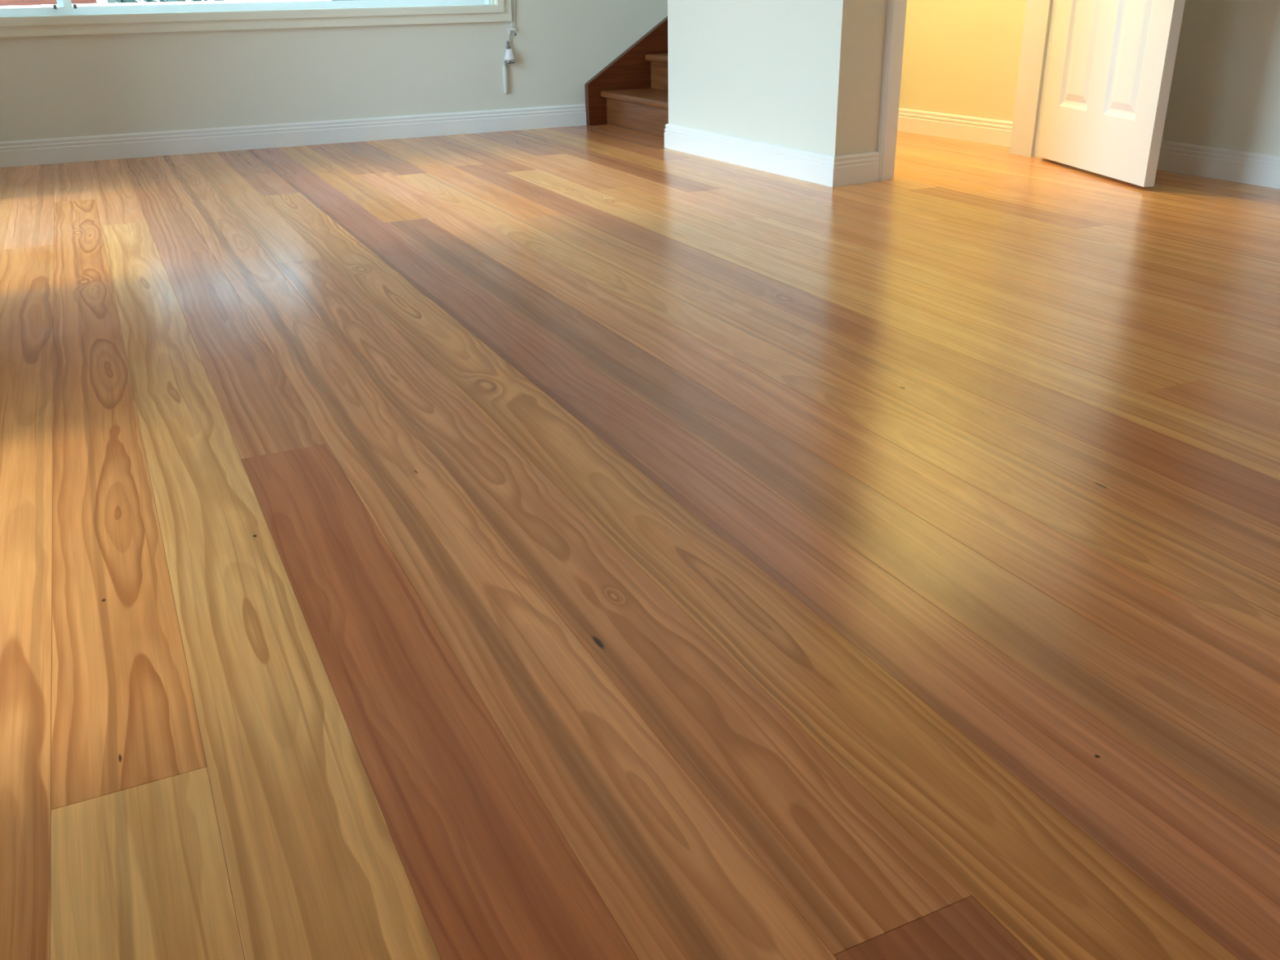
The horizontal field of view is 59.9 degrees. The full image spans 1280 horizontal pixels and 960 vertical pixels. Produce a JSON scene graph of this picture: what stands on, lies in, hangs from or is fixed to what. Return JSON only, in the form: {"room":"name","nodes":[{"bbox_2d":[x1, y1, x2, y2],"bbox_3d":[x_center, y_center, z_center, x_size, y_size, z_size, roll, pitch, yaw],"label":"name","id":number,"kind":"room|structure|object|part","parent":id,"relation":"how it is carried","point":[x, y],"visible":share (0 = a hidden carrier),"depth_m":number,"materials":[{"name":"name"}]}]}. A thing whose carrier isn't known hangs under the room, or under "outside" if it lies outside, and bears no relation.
{"room":"empty living room","nodes":[
{"label":"empty living room","id":0,"kind":"room"},
{"bbox_2d":[0,0,667,142],"bbox_3d":[-0.667,-2.893,5.026,5.570,2.500,0.140,-12,26,-23],"label":"wall","id":1,"kind":"structure","parent":0,"point":[84,85],"depth_m":4.97,"materials":[{"name":"paint"}]},
{"bbox_2d":[0,0,511,37],"bbox_3d":[-1.804,-2.692,4.479,2.570,1.623,0.145,-12,26,-23],"label":"window","id":2,"kind":"structure","parent":1,"relation":"in","point":[66,19],"depth_m":4.78,"materials":[{"name":"beige paint"}]},
{"bbox_3d":[-2.609,-2.524,4.146,0.600,1.466,0.022,-12,26,-23],"label":"sash","id":3,"kind":"part","parent":2,"relation":"part of","materials":[{"name":"paint"}]},
{"bbox_3d":[-1.814,-2.697,4.499,2.398,1.490,0.100,-12,26,-23],"label":"frame","id":4,"kind":"part","parent":2,"relation":"part of","materials":[{"name":"paint"}]},
{"bbox_3d":[-1.577,-2.757,4.623,1.828,1.466,0.022,-12,26,-23],"label":"sash","id":5,"kind":"part","parent":2,"relation":"part of","materials":[{"name":"paint"}]},
{"bbox_2d":[0,104,586,167],"bbox_3d":[-1.630,-1.555,5.012,3.012,0.100,0.014,-12,26,-23],"label":"baseboard","id":6,"kind":"structure","parent":1,"relation":"attached to","point":[131,145],"depth_m":5.00,"materials":[{"name":"white paint"}]},
{"bbox_2d":[506,28,516,35],"bbox_3d":[-0.606,-2.131,5.284,0.048,0.032,0.038,8,26,19],"label":"cleat","id":7,"kind":"object","parent":1,"relation":"attached to","point":[508,29],"visible":1,"depth_m":5.28,"materials":[{"name":"white plastic"}]},
{"bbox_2d":[0,124,1279,959],"bbox_3d":[1.869,0.372,0.814,5.540,0.100,11.650,-12,26,-23],"label":"floor","id":8,"kind":"structure","parent":0,"point":[586,542],"depth_m":1.38,"materials":[{"name":"brown wood"}]},
{"bbox_2d":[584,16,668,137],"bbox_3d":[0.942,-2.591,5.324,2.256,1.650,0.983,-12,26,-23],"label":"staircase","id":9,"kind":"structure","parent":8,"relation":"on","point":[631,92],"depth_m":5.54,"materials":[{"name":"brown wood"}]},
{"bbox_2d":[667,0,888,156],"bbox_3d":[0.918,-2.482,4.043,1.245,2.500,1.182,-12,26,-23],"label":"wall","id":10,"kind":"structure","parent":0,"point":[806,75],"depth_m":3.97,"materials":[{"name":"paint"}]},
{"bbox_2d":[664,124,879,186],"bbox_3d":[0.474,-1.289,4.333,0.211,0.100,1.206,-13,27,-25],"label":"baseboard","id":11,"kind":"structure","parent":10,"relation":"attached to","point":[829,171],"depth_m":4.08,"materials":[{"name":"white paint"}]},
{"bbox_2d":[877,0,906,181],"bbox_3d":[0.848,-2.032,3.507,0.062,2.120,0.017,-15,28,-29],"label":"trim","id":12,"kind":"structure","parent":10,"relation":"attached to","point":[895,7],"depth_m":3.80,"materials":[{"name":"white paint"}]},
{"bbox_2d":[898,0,1026,121],"bbox_3d":[1.474,-2.649,4.394,2.300,2.500,0.965,-12,26,-23],"label":"wall","id":13,"kind":"structure","parent":0,"point":[961,57],"depth_m":4.78,"materials":[{"name":"paint"}]},
{"bbox_2d":[897,107,1012,146],"bbox_3d":[1.416,-1.538,4.850,0.014,0.100,0.887,-14,27,-26],"label":"baseboard","id":14,"kind":"structure","parent":13,"relation":"attached to","point":[980,130],"depth_m":4.88,"materials":[{"name":"white paint"}]},
{"bbox_2d":[1008,0,1057,158],"bbox_3d":[1.520,-2.235,3.994,0.030,2.070,0.168,-15,28,-29],"label":"trim","id":15,"kind":"structure","parent":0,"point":[1040,15],"depth_m":4.30,"materials":[{"name":"white paint"}]},
{"bbox_2d":[1037,0,1185,186],"bbox_3d":[1.602,-2.042,3.579,0.144,2.030,0.744,-5,24,-8],"label":"door","id":16,"kind":"structure","parent":15,"relation":"attached to","point":[1112,62],"depth_m":3.80,"materials":[{"name":"white paint"}]},
{"bbox_2d":[1161,0,1279,155],"bbox_3d":[3.781,-0.759,0.082,0.140,2.500,9.400,-12,26,-23],"label":"wall","id":17,"kind":"structure","parent":0,"point":[1224,91],"depth_m":3.75,"materials":[{"name":"paint"}]},
{"bbox_2d":[1156,140,1279,189],"bbox_3d":[3.740,0.358,0.526,0.014,0.100,9.360,-12,26,-23],"label":"baseboard","id":18,"kind":"structure","parent":17,"relation":"attached to","point":[1229,165],"depth_m":3.82,"materials":[{"name":"white paint"}]},
{"label":"outside","id":19,"kind":"structure","parent":0,"visible":0},
{"bbox_3d":[-1.723,-0.645,3.659,18.000,0.050,20.000,-12,26,-23],"label":"ground","id":20,"kind":"structure","parent":19,"visible":0},
{"bbox_2d":[0,0,97,5],"bbox_3d":[-5.212,-3.407,7.089,3.050,2.300,0.112,-12,26,-23],"label":"fence","id":21,"kind":"object","parent":20,"relation":"on","point":[2,2],"visible":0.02,"depth_m":7.63,"materials":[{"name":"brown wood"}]},
{"bbox_2d":[106,0,236,3],"bbox_3d":[-3.105,-3.571,7.363,1.148,2.308,0.787,-12,26,-23],"label":"shrub","id":22,"kind":"object","parent":20,"relation":"on","point":[108,1],"visible":0.04,"depth_m":7.37,"materials":[{"name":"green plant"}]},
{"bbox_2d":[40,0,331,7],"bbox_3d":[-2.818,-2.651,7.149,1.720,0.792,0.160,-12,26,-23],"label":"wall","id":23,"kind":"structure","parent":20,"relation":"on","point":[237,1],"depth_m":6.90,"materials":[{"name":"paint"}]},
{"bbox_3d":[-1.766,-2.781,4.350,2.568,1.586,0.084,-12,26,-23],"label":"roller blind","id":24,"kind":"object","parent":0,"visible":0},
{"bbox_2d":[502,0,515,93],"bbox_3d":[-0.626,-2.790,4.975,0.094,2.008,0.052,-12,26,-23],"label":"blind cord","id":25,"kind":"object","parent":24,"relation":"hanging from","point":[508,56],"visible":1,"depth_m":5.30,"materials":[{"name":"white plastic"}]},
{"bbox_3d":[-0.626,-2.034,5.308,0.048,0.051,0.048,-12,26,-23],"label":"acorn pull","id":26,"kind":"part","parent":25,"relation":"part of","materials":[{"name":"white plastic"}]},
{"bbox_3d":[-0.628,-2.854,4.961,0.083,1.880,0.015,-12,26,-23],"label":"cord","id":27,"kind":"part","parent":25,"relation":"part of","materials":[{"name":"white plastic"}]},
{"bbox_3d":[-0.624,-2.889,4.946,0.051,1.805,0.011,-12,26,-23],"label":"cord","id":28,"kind":"part","parent":25,"relation":"part of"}
]}

